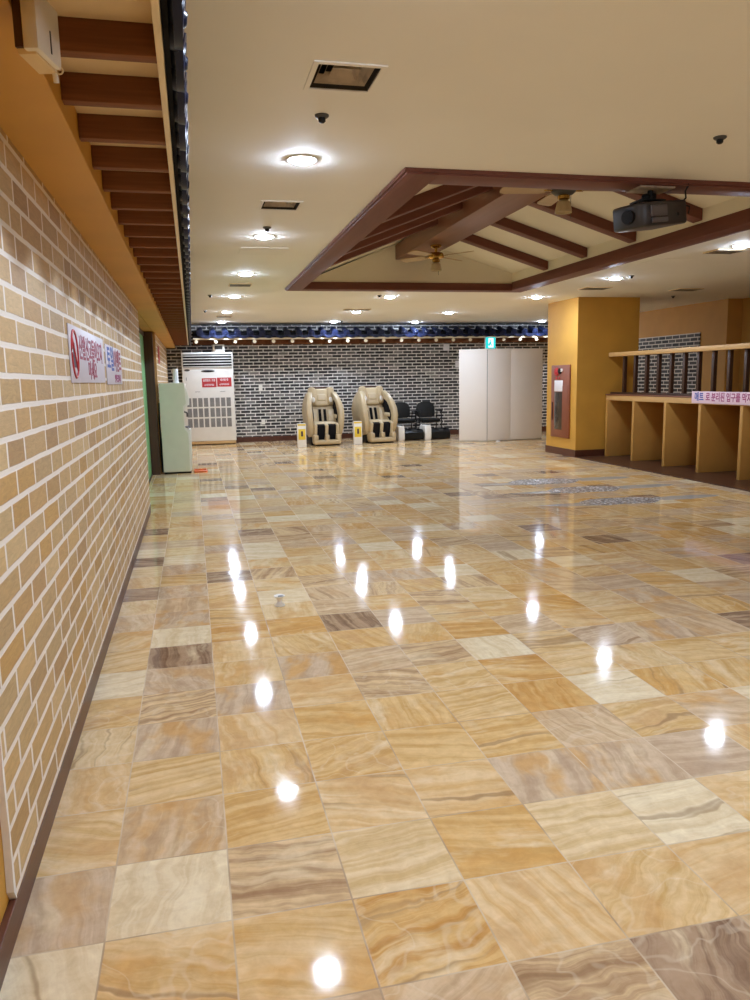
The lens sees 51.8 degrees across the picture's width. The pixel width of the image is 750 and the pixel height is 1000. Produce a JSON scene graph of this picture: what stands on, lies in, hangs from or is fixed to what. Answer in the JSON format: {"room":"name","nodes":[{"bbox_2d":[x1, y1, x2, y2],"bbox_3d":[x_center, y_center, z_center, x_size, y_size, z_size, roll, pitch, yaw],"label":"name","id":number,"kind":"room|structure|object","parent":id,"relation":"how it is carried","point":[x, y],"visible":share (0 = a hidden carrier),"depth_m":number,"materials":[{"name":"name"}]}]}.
{"room":"lobby","nodes":[
{"label":"lobby","id":0,"kind":"room"},
{"bbox_2d":[0,127,149,894],"bbox_3d":[-1.727,-0.461,5.081,0.017,2.200,6.735,-3,9,-13],"label":"brick wall","id":1,"kind":"structure","parent":0,"point":[75,492],"depth_m":2.79,"materials":[{"name":"orange brick"}]},
{"bbox_2d":[0,733,16,899],"bbox_3d":[-0.954,-0.007,1.821,0.018,2.114,0.030,-3,9,-13],"label":"trim","id":2,"kind":"structure","parent":1,"relation":"attached to","point":[11,892],"depth_m":1.96,"materials":[{"name":"beige wood"}]},
{"bbox_2d":[67,323,105,382],"bbox_3d":[-1.482,-0.740,4.013,0.012,0.258,1.360,-3,9,-13],"label":"wall sign","id":3,"kind":"object","parent":1,"relation":"attached to","point":[86,354],"visible":1,"depth_m":3.83,"materials":[{"name":"white plastic"}]},
{"bbox_2d":[104,343,122,384],"bbox_3d":[-1.789,-0.921,5.295,0.006,0.251,1.060,-3,9,-13],"label":"wall sign","id":4,"kind":"object","parent":1,"relation":"attached to","point":[112,355],"visible":1,"depth_m":5.19,"materials":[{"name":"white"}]},
{"bbox_2d":[0,313,167,923],"bbox_3d":[-2.447,-1.032,7.262,0.385,2.680,21.600,-3,9,-13],"label":"wall","id":5,"kind":"structure","parent":0,"point":[162,370],"depth_m":10.40,"materials":[{"name":"beige paint"}]},
{"bbox_2d":[0,504,150,990],"bbox_3d":[-1.136,0.948,2.846,0.019,0.088,11.720,-3,9,-13],"label":"baseboard","id":6,"kind":"structure","parent":5,"relation":"attached to","point":[10,925],"depth_m":2.44,"materials":[{"name":"brown wood"}]},
{"bbox_2d":[0,0,174,347],"bbox_3d":[-2.169,-2.063,7.067,0.212,0.435,21.200,-3,9,-13],"label":"beam","id":7,"kind":"structure","parent":5,"relation":"attached to","point":[34,116],"depth_m":2.67,"materials":[{"name":"paint"}]},
{"bbox_2d":[47,0,190,345],"bbox_3d":[-2.118,-2.144,8.106,0.356,0.270,19.200,-3,9,-13],"label":"tiled eave","id":8,"kind":"object","parent":7,"relation":"attached to","point":[124,63],"visible":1,"depth_m":2.52,"materials":[{"name":"paint"}]},
{"bbox_2d":[11,0,63,82],"bbox_3d":[-0.708,-0.975,1.625,0.056,0.144,0.126,-1,9,1],"label":"sensor box","id":9,"kind":"object","parent":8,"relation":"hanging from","point":[35,22],"visible":1,"depth_m":1.59,"materials":[{"name":"white plastic"}]},
{"bbox_2d":[143,332,163,474],"bbox_3d":[-3.411,-1.470,11.828,0.193,2.165,0.198,-3,9,-13],"label":"door frame","id":10,"kind":"structure","parent":5,"relation":"attached to","point":[147,338],"depth_m":11.75,"materials":[{"name":"brown wood"}]},
{"bbox_2d":[166,324,547,436],"bbox_3d":[0.035,-2.871,18.663,10.500,2.680,0.250,-3,9,-13],"label":"wall","id":11,"kind":"structure","parent":0,"point":[412,374],"depth_m":18.27,"materials":[{"name":"brick"}]},
{"bbox_2d":[192,326,547,344],"bbox_3d":[0.425,-3.885,18.118,9.175,0.378,0.661,-3,9,-13],"label":"tiled eave","id":12,"kind":"object","parent":11,"relation":"attached to","point":[369,336],"visible":0.99,"depth_m":17.84,"materials":[{"name":"blue tile"}]},
{"bbox_2d":[485,336,495,348],"bbox_3d":[2.701,-3.726,18.278,0.256,0.287,0.216,-3,9,-13],"label":"exit sign","id":13,"kind":"object","parent":12,"relation":"attached to","point":[490,342],"visible":1,"depth_m":18.18,"materials":[{"name":"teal plastic"}]},
{"bbox_2d":[236,426,545,441],"bbox_3d":[0.138,-1.588,18.748,9.800,0.115,0.030,-3,9,-13],"label":"baseboard","id":14,"kind":"structure","parent":11,"relation":"attached to","point":[347,435],"depth_m":18.18,"materials":[{"name":"brown wood"}]},
{"bbox_2d":[444,344,448,350],"bbox_3d":[1.743,-3.727,18.807,0.150,0.170,0.003,-3,9,-13],"label":"paper notice","id":15,"kind":"object","parent":11,"relation":"attached to","point":[446,346],"visible":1,"depth_m":18.81,"materials":[{"name":"white paper"}]},
{"bbox_2d":[0,431,749,999],"bbox_3d":[2.648,0.050,8.637,10.800,0.080,21.600,-3,9,-13],"label":"floor","id":16,"kind":"structure","parent":0,"point":[483,742],"depth_m":2.98,"materials":[{"name":"stone"}]},
{"bbox_2d":[158,383,191,473],"bbox_3d":[-3.128,-1.124,12.074,0.480,1.395,0.388,-3,9,-13],"label":"water cooler","id":17,"kind":"object","parent":16,"relation":"on","point":[175,440],"visible":1,"depth_m":11.89,"materials":[{"name":"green plastic"}]},
{"bbox_2d":[172,369,178,382],"bbox_3d":[-3.093,-1.924,11.960,0.100,0.215,0.100,-3,9,-13],"label":"dispenser","id":18,"kind":"object","parent":17,"relation":"on","point":[175,371],"visible":1,"depth_m":11.93,"materials":[{"name":"plastic"}]},
{"bbox_2d":[194,469,207,472],"bbox_3d":[-2.760,-0.466,12.229,0.214,0.032,0.282,-3,9,-13],"label":"tray","id":19,"kind":"object","parent":16,"relation":"on","point":[195,470],"visible":1,"depth_m":12.11,"materials":[{"name":"orange plastic"}]},
{"bbox_2d":[181,352,236,444],"bbox_3d":[-3.748,-2.284,17.427,1.120,2.050,0.452,-3,9,-13],"label":"air conditioner","id":20,"kind":"object","parent":16,"relation":"on","point":[208,377],"visible":0.97,"depth_m":17.23,"materials":[{"name":"white plastic"}]},
{"bbox_2d":[188,409,191,417],"bbox_3d":[-4.123,-1.935,17.179,0.092,0.195,0.009,-3,9,-13],"label":"grille","id":21,"kind":"object","parent":20,"relation":"attached to","point":[189,410],"depth_m":17.18,"materials":[{"name":"grey metal"}]},
{"bbox_2d":[188,419,192,427],"bbox_3d":[-4.119,-1.710,17.216,0.092,0.195,0.006,-3,9,-13],"label":"grille","id":22,"kind":"object","parent":20,"relation":"attached to","point":[190,421],"depth_m":17.21,"materials":[{"name":"grey metal"}]},
{"bbox_2d":[193,398,196,406],"bbox_3d":[-4.009,-2.167,17.171,0.092,0.195,0.009,-3,9,-13],"label":"grille","id":23,"kind":"object","parent":20,"relation":"attached to","point":[194,399],"depth_m":17.17,"materials":[{"name":"grey metal"}]},
{"bbox_2d":[193,409,197,416],"bbox_3d":[-4.005,-1.942,17.207,0.092,0.195,0.006,-3,9,-13],"label":"grille","id":24,"kind":"object","parent":20,"relation":"attached to","point":[195,411],"depth_m":17.20,"materials":[{"name":"grey metal"}]},
{"bbox_2d":[194,419,197,427],"bbox_3d":[-4.000,-1.716,17.241,0.092,0.195,0.009,-3,9,-13],"label":"grille","id":25,"kind":"object","parent":20,"relation":"attached to","point":[195,420],"depth_m":17.24,"materials":[{"name":"grey metal"}]},
{"bbox_2d":[198,398,202,406],"bbox_3d":[-3.891,-2.174,17.199,0.092,0.195,0.006,-3,9,-13],"label":"grille","id":26,"kind":"object","parent":20,"relation":"attached to","point":[200,400],"depth_m":17.20,"materials":[{"name":"grey metal"}]},
{"bbox_2d":[199,408,202,416],"bbox_3d":[-3.886,-1.948,17.233,0.092,0.195,0.009,-3,9,-13],"label":"grille","id":27,"kind":"object","parent":20,"relation":"attached to","point":[200,409],"depth_m":17.23,"materials":[{"name":"grey metal"}]},
{"bbox_2d":[199,419,203,426],"bbox_3d":[-3.882,-1.723,17.270,0.092,0.195,0.006,-3,9,-13],"label":"grille","id":28,"kind":"object","parent":20,"relation":"attached to","point":[201,421],"depth_m":17.27,"materials":[{"name":"grey metal"}]},
{"bbox_2d":[204,398,207,406],"bbox_3d":[-3.773,-2.180,17.225,0.092,0.195,0.009,-3,9,-13],"label":"grille","id":29,"kind":"object","parent":20,"relation":"attached to","point":[205,399],"depth_m":17.22,"materials":[{"name":"grey metal"}]},
{"bbox_2d":[204,408,208,416],"bbox_3d":[-3.769,-1.955,17.262,0.092,0.195,0.006,-3,9,-13],"label":"grille","id":30,"kind":"object","parent":20,"relation":"attached to","point":[206,410],"depth_m":17.26,"materials":[{"name":"grey metal"}]},
{"bbox_2d":[182,354,231,367],"bbox_3d":[-3.716,-3.083,17.092,1.060,0.290,0.027,-3,9,-13],"label":"outlet","id":31,"kind":"object","parent":20,"relation":"attached to","point":[188,360],"depth_m":17.09,"materials":[{"name":"white plastic"}]},
{"bbox_2d":[205,418,208,426],"bbox_3d":[-3.764,-1.729,17.296,0.092,0.195,0.009,-3,9,-13],"label":"grille","id":32,"kind":"object","parent":20,"relation":"attached to","point":[206,419],"depth_m":17.29,"materials":[{"name":"grey metal"}]},
{"bbox_2d":[210,398,213,406],"bbox_3d":[-3.643,-2.187,17.255,0.092,0.195,0.009,-3,9,-13],"label":"grille","id":33,"kind":"object","parent":20,"relation":"attached to","point":[211,399],"depth_m":17.25,"materials":[{"name":"grey metal"}]},
{"bbox_2d":[210,408,214,416],"bbox_3d":[-3.639,-1.962,17.291,0.092,0.195,0.006,-3,9,-13],"label":"grille","id":34,"kind":"object","parent":20,"relation":"attached to","point":[212,410],"depth_m":17.29,"materials":[{"name":"grey metal"}]},
{"bbox_2d":[211,418,214,426],"bbox_3d":[-3.634,-1.737,17.325,0.092,0.195,0.009,-3,9,-13],"label":"grille","id":35,"kind":"object","parent":20,"relation":"attached to","point":[212,419],"depth_m":17.32,"materials":[{"name":"grey metal"}]},
{"bbox_2d":[215,398,219,406],"bbox_3d":[-3.524,-2.194,17.282,0.092,0.195,0.009,-3,9,-13],"label":"grille","id":36,"kind":"object","parent":20,"relation":"attached to","point":[217,400],"depth_m":17.28,"materials":[{"name":"grey metal"}]},
{"bbox_2d":[216,408,219,416],"bbox_3d":[-3.520,-1.968,17.317,0.092,0.195,0.009,-3,9,-13],"label":"grille","id":37,"kind":"object","parent":20,"relation":"attached to","point":[217,409],"depth_m":17.31,"materials":[{"name":"grey metal"}]},
{"bbox_2d":[212,344,224,351],"bbox_3d":[-3.485,-3.376,17.182,0.260,0.168,0.124,-3,9,-13],"label":"thermostat box","id":38,"kind":"object","parent":20,"relation":"on","point":[218,347],"visible":1,"depth_m":17.12,"materials":[{"name":"white plastic"}]},
{"bbox_2d":[216,418,220,426],"bbox_3d":[-3.516,-1.743,17.354,0.092,0.195,0.006,-3,9,-13],"label":"grille","id":39,"kind":"object","parent":20,"relation":"attached to","point":[218,420],"depth_m":17.35,"materials":[{"name":"grey metal"}]},
{"bbox_2d":[221,398,224,405],"bbox_3d":[-3.406,-2.200,17.309,0.092,0.195,0.009,-3,9,-13],"label":"grille","id":40,"kind":"object","parent":20,"relation":"attached to","point":[222,399],"depth_m":17.31,"materials":[{"name":"grey metal"}]},
{"bbox_2d":[221,408,225,416],"bbox_3d":[-3.402,-1.975,17.346,0.092,0.195,0.006,-3,9,-13],"label":"grille","id":41,"kind":"object","parent":20,"relation":"attached to","point":[223,410],"depth_m":17.34,"materials":[{"name":"grey metal"}]},
{"bbox_2d":[222,418,225,426],"bbox_3d":[-3.397,-1.750,17.380,0.092,0.195,0.009,-3,9,-13],"label":"grille","id":42,"kind":"object","parent":20,"relation":"attached to","point":[223,419],"depth_m":17.38,"materials":[{"name":"grey metal"}]},
{"bbox_2d":[226,397,230,405],"bbox_3d":[-3.288,-2.207,17.337,0.092,0.195,0.006,-3,9,-13],"label":"grille","id":43,"kind":"object","parent":20,"relation":"attached to","point":[228,399],"depth_m":17.33,"materials":[{"name":"grey metal"}]},
{"bbox_2d":[227,408,230,415],"bbox_3d":[-3.284,-1.982,17.371,0.092,0.195,0.009,-3,9,-13],"label":"grille","id":44,"kind":"object","parent":20,"relation":"attached to","point":[228,409],"depth_m":17.37,"materials":[{"name":"grey metal"}]},
{"bbox_2d":[227,418,231,426],"bbox_3d":[-3.280,-1.756,17.408,0.092,0.195,0.006,-3,9,-13],"label":"grille","id":45,"kind":"object","parent":20,"relation":"attached to","point":[229,420],"depth_m":17.41,"materials":[{"name":"grey metal"}]},
{"bbox_2d":[274,594,284,606],"bbox_3d":[-0.601,0.633,4.858,0.072,0.066,0.072,-3,9,-13],"label":"spool","id":46,"kind":"object","parent":16,"relation":"on","point":[278,597],"visible":1,"depth_m":4.84,"materials":[{"name":"white plastic"}]},
{"bbox_2d":[297,423,306,446],"bbox_3d":[-1.550,-1.366,16.306,0.184,0.500,0.105,-3,9,-13],"label":"stand","id":47,"kind":"object","parent":16,"relation":"on","point":[301,427],"visible":1,"depth_m":16.26,"materials":[{"name":"white plastic"}]},
{"bbox_2d":[302,387,344,445],"bbox_3d":[-1.131,-1.849,16.914,0.820,1.249,1.005,-3,9,-13],"label":"chair","id":48,"kind":"object","parent":16,"relation":"on","point":[322,407],"visible":1,"depth_m":16.74,"materials":[{"name":"beige leather"}]},
{"bbox_2d":[317,394,325,400],"bbox_3d":[-1.180,-2.260,17.032,0.200,0.154,0.094,-3,9,-13],"label":"pillow","id":49,"kind":"object","parent":48,"relation":"on","point":[320,397],"depth_m":17.00,"materials":[{"name":"leather"}]},
{"bbox_2d":[315,389,328,406],"bbox_3d":[-1.193,-2.268,17.086,0.310,0.388,0.218,-3,9,-13],"label":"cushion","id":50,"kind":"object","parent":48,"relation":"on","point":[321,395],"depth_m":17.02,"materials":[{"name":"leather"}]},
{"bbox_2d":[353,421,361,443],"bbox_3d":[-0.379,-1.463,16.777,0.184,0.500,0.105,-3,9,-13],"label":"stand","id":51,"kind":"object","parent":16,"relation":"on","point":[357,425],"visible":1,"depth_m":16.73,"materials":[{"name":"white plastic"}]},
{"bbox_2d":[351,385,397,443],"bbox_3d":[0.010,-1.932,17.297,0.820,1.249,1.005,-4,9,-20],"label":"chair","id":52,"kind":"object","parent":16,"relation":"on","point":[374,406],"visible":0.98,"depth_m":17.14,"materials":[{"name":"leather"}]},
{"bbox_2d":[368,393,376,399],"bbox_3d":[-0.061,-2.340,17.409,0.200,0.154,0.094,-4,9,-20],"label":"pillow","id":53,"kind":"object","parent":52,"relation":"on","point":[371,396],"depth_m":17.38,"materials":[{"name":"leather"}]},
{"bbox_2d":[366,387,378,404],"bbox_3d":[-0.081,-2.349,17.461,0.310,0.388,0.218,-4,9,-20],"label":"cushion","id":54,"kind":"object","parent":52,"relation":"on","point":[372,393],"depth_m":17.40,"materials":[{"name":"leather"}]},
{"bbox_2d":[395,402,416,428],"bbox_3d":[0.658,-1.879,18.203,0.580,0.841,0.529,-3,9,-13],"label":"armchair","id":55,"kind":"object","parent":16,"relation":"on","point":[403,409],"visible":0.57,"depth_m":18.32,"materials":[{"name":"leather"}]},
{"bbox_2d":[395,426,423,440],"bbox_3d":[0.767,-1.536,17.633,0.610,0.335,0.450,-3,9,-15],"label":"foot massager","id":56,"kind":"object","parent":16,"relation":"on","point":[402,434],"visible":0.92,"depth_m":17.44,"materials":[{"name":"black plastic"}]},
{"bbox_2d":[415,402,442,427],"bbox_3d":[1.256,-1.908,18.320,0.580,0.841,0.529,-3,9,-13],"label":"armchair","id":57,"kind":"object","parent":16,"relation":"on","point":[424,409],"visible":0.91,"depth_m":18.42,"materials":[{"name":"leather"}]},
{"bbox_2d":[419,425,449,439],"bbox_3d":[1.377,-1.572,17.783,0.610,0.335,0.450,-3,9,-15],"label":"foot massager","id":58,"kind":"object","parent":16,"relation":"on","point":[430,433],"visible":0.98,"depth_m":17.59,"materials":[{"name":"black leather"}]},
{"bbox_2d":[459,348,542,441],"bbox_3d":[2.803,-2.290,16.834,1.902,1.993,0.422,-2,9,-8],"label":"folding screen","id":59,"kind":"object","parent":16,"relation":"on","point":[500,390],"visible":1,"depth_m":16.88,"materials":[{"name":"white plastic"}]},
{"bbox_2d":[480,476,627,484],"bbox_3d":[2.397,-0.257,10.351,2.270,0.004,0.537,-3,9,-13],"label":"strip","id":60,"kind":"object","parent":16,"relation":"on","point":[548,480],"visible":1,"depth_m":10.34,"materials":[{"name":"tile"}]},
{"bbox_2d":[514,484,673,493],"bbox_3d":[2.719,-0.139,9.561,2.230,0.004,0.498,-3,9,-13],"label":"strip","id":61,"kind":"object","parent":16,"relation":"on","point":[580,489],"visible":1,"depth_m":9.54,"materials":[{"name":"tile"}]},
{"bbox_2d":[538,495,717,505],"bbox_3d":[2.875,0.002,8.643,2.250,0.004,0.458,-3,9,-13],"label":"strip","id":62,"kind":"object","parent":16,"relation":"on","point":[621,500],"visible":1,"depth_m":8.63,"materials":[{"name":"tile"}]},
{"bbox_2d":[575,455,749,491],"bbox_3d":[6.056,-0.152,9.239,3.255,0.022,9.060,-3,9,-13],"label":"boards","id":63,"kind":"object","parent":16,"relation":"on","point":[723,478],"visible":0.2,"depth_m":10.99,"materials":[{"name":"brown wood"}]},
{"bbox_2d":[605,394,749,479],"bbox_3d":[4.988,-0.866,10.433,0.765,1.058,6.055,-3,9,-13],"label":"shelving unit","id":64,"kind":"object","parent":63,"relation":"on","point":[673,430],"depth_m":11.59,"materials":[{"name":"brown wood"}]},
{"bbox_2d":[605,394,691,397],"bbox_3d":[4.990,-1.379,10.355,0.740,0.020,6.055,-3,9,-13],"label":"countertop","id":65,"kind":"structure","parent":64,"relation":"on","point":[605,394],"depth_m":11.83,"materials":[{"name":"brown wood"}]},
{"bbox_2d":[609,343,749,395],"bbox_3d":[4.740,-1.716,10.244,0.160,0.690,6.055,-3,9,-13],"label":"railing","id":66,"kind":"object","parent":64,"relation":"on","point":[730,347],"visible":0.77,"depth_m":11.23,"materials":[{"name":"brown wood"}]},
{"bbox_2d":[692,391,749,404],"bbox_3d":[4.776,-1.262,9.639,0.005,0.164,2.620,-3,9,-13],"label":"banner","id":67,"kind":"object","parent":64,"relation":"attached to","point":[732,398],"visible":1,"depth_m":10.28,"materials":[{"name":"white"}]},
{"bbox_2d":[184,0,749,324],"bbox_3d":[2.595,-2.666,8.211,10.800,0.060,21.600,-3,9,-13],"label":"ceiling","id":68,"kind":"structure","parent":0,"point":[621,88],"depth_m":3.89,"materials":[{"name":"paint"}]},
{"bbox_2d":[228,283,251,286],"bbox_3d":[-1.802,-2.873,10.314,0.300,0.014,0.280,-3,9,-13],"label":"ceiling vent","id":69,"kind":"object","parent":68,"relation":"in","point":[230,284],"visible":1,"depth_m":10.27,"materials":[{"name":"beige metal"}]},
{"bbox_2d":[237,273,252,275],"bbox_3d":[-1.560,-2.713,9.295,0.196,0.024,0.196,-3,9,-13],"label":"recessed light","id":70,"kind":"object","parent":68,"relation":"in","point":[241,274],"visible":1,"depth_m":9.24,"materials":[{"name":"white plastic"}]},
{"bbox_2d":[238,247,287,254],"bbox_3d":[-1.120,-2.482,7.699,0.460,0.003,0.440,-3,9,-13],"label":"access hatch","id":71,"kind":"object","parent":68,"relation":"attached to","point":[243,250],"visible":1,"depth_m":7.68,"materials":[{"name":"paint"}]},
{"bbox_2d":[253,234,274,238],"bbox_3d":[-0.991,-2.348,6.898,0.196,0.024,0.196,-3,9,-13],"label":"recessed light","id":72,"kind":"object","parent":68,"relation":"in","point":[259,236],"visible":1,"depth_m":6.85,"materials":[{"name":"white plastic"}]},
{"bbox_2d":[263,226,270,231],"bbox_3d":[-0.910,-2.281,6.502,0.070,0.037,0.070,-3,9,-13],"label":"smoke detector","id":73,"kind":"object","parent":68,"relation":"attached to","point":[266,228],"visible":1,"depth_m":6.48,"materials":[{"name":"black plastic"}]},
{"bbox_2d":[258,200,303,210],"bbox_3d":[-0.701,-2.227,5.695,0.309,0.111,0.309,-3,9,-13],"label":"ceiling vent","id":74,"kind":"object","parent":68,"relation":"in","point":[274,205],"visible":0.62,"depth_m":5.77,"materials":[{"name":"metal"}]},
{"bbox_2d":[285,154,318,164],"bbox_3d":[-0.426,-1.986,4.521,0.196,0.024,0.196,-3,9,-13],"label":"recessed light","id":75,"kind":"object","parent":68,"relation":"in","point":[299,159],"visible":1,"depth_m":4.48,"materials":[{"name":"white plastic"}]},
{"bbox_2d":[315,113,328,123],"bbox_3d":[-0.260,-1.866,3.779,0.070,0.037,0.070,-3,9,-13],"label":"smoke detector","id":76,"kind":"object","parent":68,"relation":"attached to","point":[321,117],"visible":1,"depth_m":3.76,"materials":[{"name":"black plastic"}]},
{"bbox_2d":[303,60,387,94],"bbox_3d":[-0.133,-1.862,3.303,0.309,0.111,0.319,-3,9,-13],"label":"ceiling vent","id":77,"kind":"object","parent":68,"relation":"in","point":[326,76],"visible":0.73,"depth_m":3.37,"materials":[{"name":"metal"}]},
{"bbox_2d":[285,167,749,291],"bbox_3d":[1.188,-2.939,8.141,3.570,0.745,6.360,-3,9,-13],"label":"coffer","id":78,"kind":"object","parent":68,"relation":"attached to","point":[517,243],"visible":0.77,"depth_m":8.18,"materials":[{"name":"brown wood"}]},
{"bbox_2d":[401,244,471,274],"bbox_3d":[0.777,-3.055,9.818,0.827,0.360,0.827,-2,9,-5],"label":"ceiling fan","id":79,"kind":"object","parent":78,"relation":"hanging from","point":[435,256],"visible":1,"depth_m":9.77,"materials":[{"name":"brown wood"}]},
{"bbox_2d":[500,187,589,218],"bbox_3d":[1.577,-2.542,6.450,0.827,0.360,0.827,6,11,38],"label":"ceiling fan","id":80,"kind":"object","parent":78,"relation":"hanging from","point":[563,206],"visible":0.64,"depth_m":6.42,"materials":[{"name":"gold metal"}]},
{"bbox_2d":[613,183,689,232],"bbox_3d":[1.904,-1.991,5.275,0.605,0.316,0.349,-7,11,-33],"label":"projector","id":81,"kind":"object","parent":78,"relation":"hanging from","point":[648,212],"visible":1,"depth_m":5.17,"materials":[{"name":"black plastic"}]},
{"bbox_2d":[577,287,612,289],"bbox_3d":[3.292,-3.167,11.552,0.420,0.014,0.300,-3,9,-13],"label":"ceiling vent","id":82,"kind":"object","parent":68,"relation":"in","point":[584,288],"visible":1,"depth_m":11.50,"materials":[{"name":"beige metal"}]},
{"bbox_2d":[608,277,622,279],"bbox_3d":[3.239,-2.979,10.394,0.196,0.024,0.196,-3,9,-13],"label":"recessed light","id":83,"kind":"object","parent":68,"relation":"in","point":[611,278],"visible":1,"depth_m":10.34,"materials":[{"name":"white plastic"}]},
{"bbox_2d":[669,288,703,290],"bbox_3d":[4.833,-3.263,11.976,0.420,0.014,0.300,-3,9,-13],"label":"ceiling vent","id":84,"kind":"object","parent":68,"relation":"in","point":[678,289],"visible":1,"depth_m":11.88,"materials":[{"name":"beige metal"}]},
{"bbox_2d":[713,135,726,143],"bbox_3d":[1.902,-1.982,4.254,0.070,0.037,0.070,-3,9,-13],"label":"smoke detector","id":85,"kind":"object","parent":68,"relation":"attached to","point":[719,139],"visible":1,"depth_m":4.24,"materials":[{"name":"black plastic"}]},
{"bbox_2d":[703,249,745,253],"bbox_3d":[3.736,-2.657,8.254,0.340,0.014,0.260,-3,9,-13],"label":"ceiling vent","id":86,"kind":"object","parent":68,"relation":"in","point":[716,251],"visible":1,"depth_m":8.21,"materials":[{"name":"beige metal"}]},
{"bbox_2d":[731,244,749,247],"bbox_3d":[3.758,-2.598,7.905,0.196,0.024,0.196,-3,9,-13],"label":"recessed light","id":87,"kind":"object","parent":68,"relation":"in","point":[736,245],"visible":1,"depth_m":7.86,"materials":[{"name":"white plastic"}]},
{"bbox_2d":[546,297,639,449],"bbox_3d":[3.838,-2.167,13.710,1.143,2.680,1.130,-3,9,-13],"label":"pillar","id":88,"kind":"structure","parent":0,"point":[583,332],"depth_m":13.15,"materials":[{"name":"paint"}]},
{"bbox_2d":[550,365,570,438],"bbox_3d":[3.258,-1.740,13.627,0.071,1.265,0.690,-3,9,-13],"label":"fire extinguisher cabinet","id":89,"kind":"object","parent":88,"relation":"attached to","point":[561,374],"visible":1,"depth_m":13.56,"materials":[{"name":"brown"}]},
{"bbox_2d":[545,445,604,457],"bbox_3d":[3.862,-0.905,13.908,1.167,0.125,1.154,-3,9,-13],"label":"baseboard","id":90,"kind":"structure","parent":88,"relation":"attached to","point":[551,449],"depth_m":13.34,"materials":[{"name":"brown wood"}]},
{"bbox_2d":[637,332,700,393],"bbox_3d":[5.827,-2.246,15.708,0.030,2.140,2.370,-3,9,-13],"label":"brick wall","id":91,"kind":"structure","parent":0,"point":[691,339],"depth_m":15.40,"materials":[{"name":"grey brick"}]},
{"bbox_2d":[639,299,742,391],"bbox_3d":[5.837,-2.710,16.923,0.600,2.680,6.300,-3,9,-13],"label":"wall","id":92,"kind":"structure","parent":0,"point":[719,322],"depth_m":14.21,"materials":[{"name":"paint"}]},
{"bbox_2d":[738,298,749,391],"bbox_3d":[8.451,-1.134,6.562,0.300,2.680,15.300,-3,9,-13],"label":"wall","id":93,"kind":"structure","parent":0,"point":[745,333],"depth_m":13.69,"materials":[{"name":"paint"}]},
{"bbox_3d":[-3.227,-1.451,10.026,0.145,2.680,3.760,-3,9,-13],"label":"wall","id":94,"kind":"structure","parent":0,"visible":0},
{"bbox_2d":[139,328,152,482],"bbox_3d":[-3.078,-1.187,9.998,0.095,2.160,3.560,-3,9,-13],"label":"sliding door","id":95,"kind":"structure","parent":94,"relation":"in","point":[141,333],"depth_m":11.27,"materials":[{"name":"green wood"}]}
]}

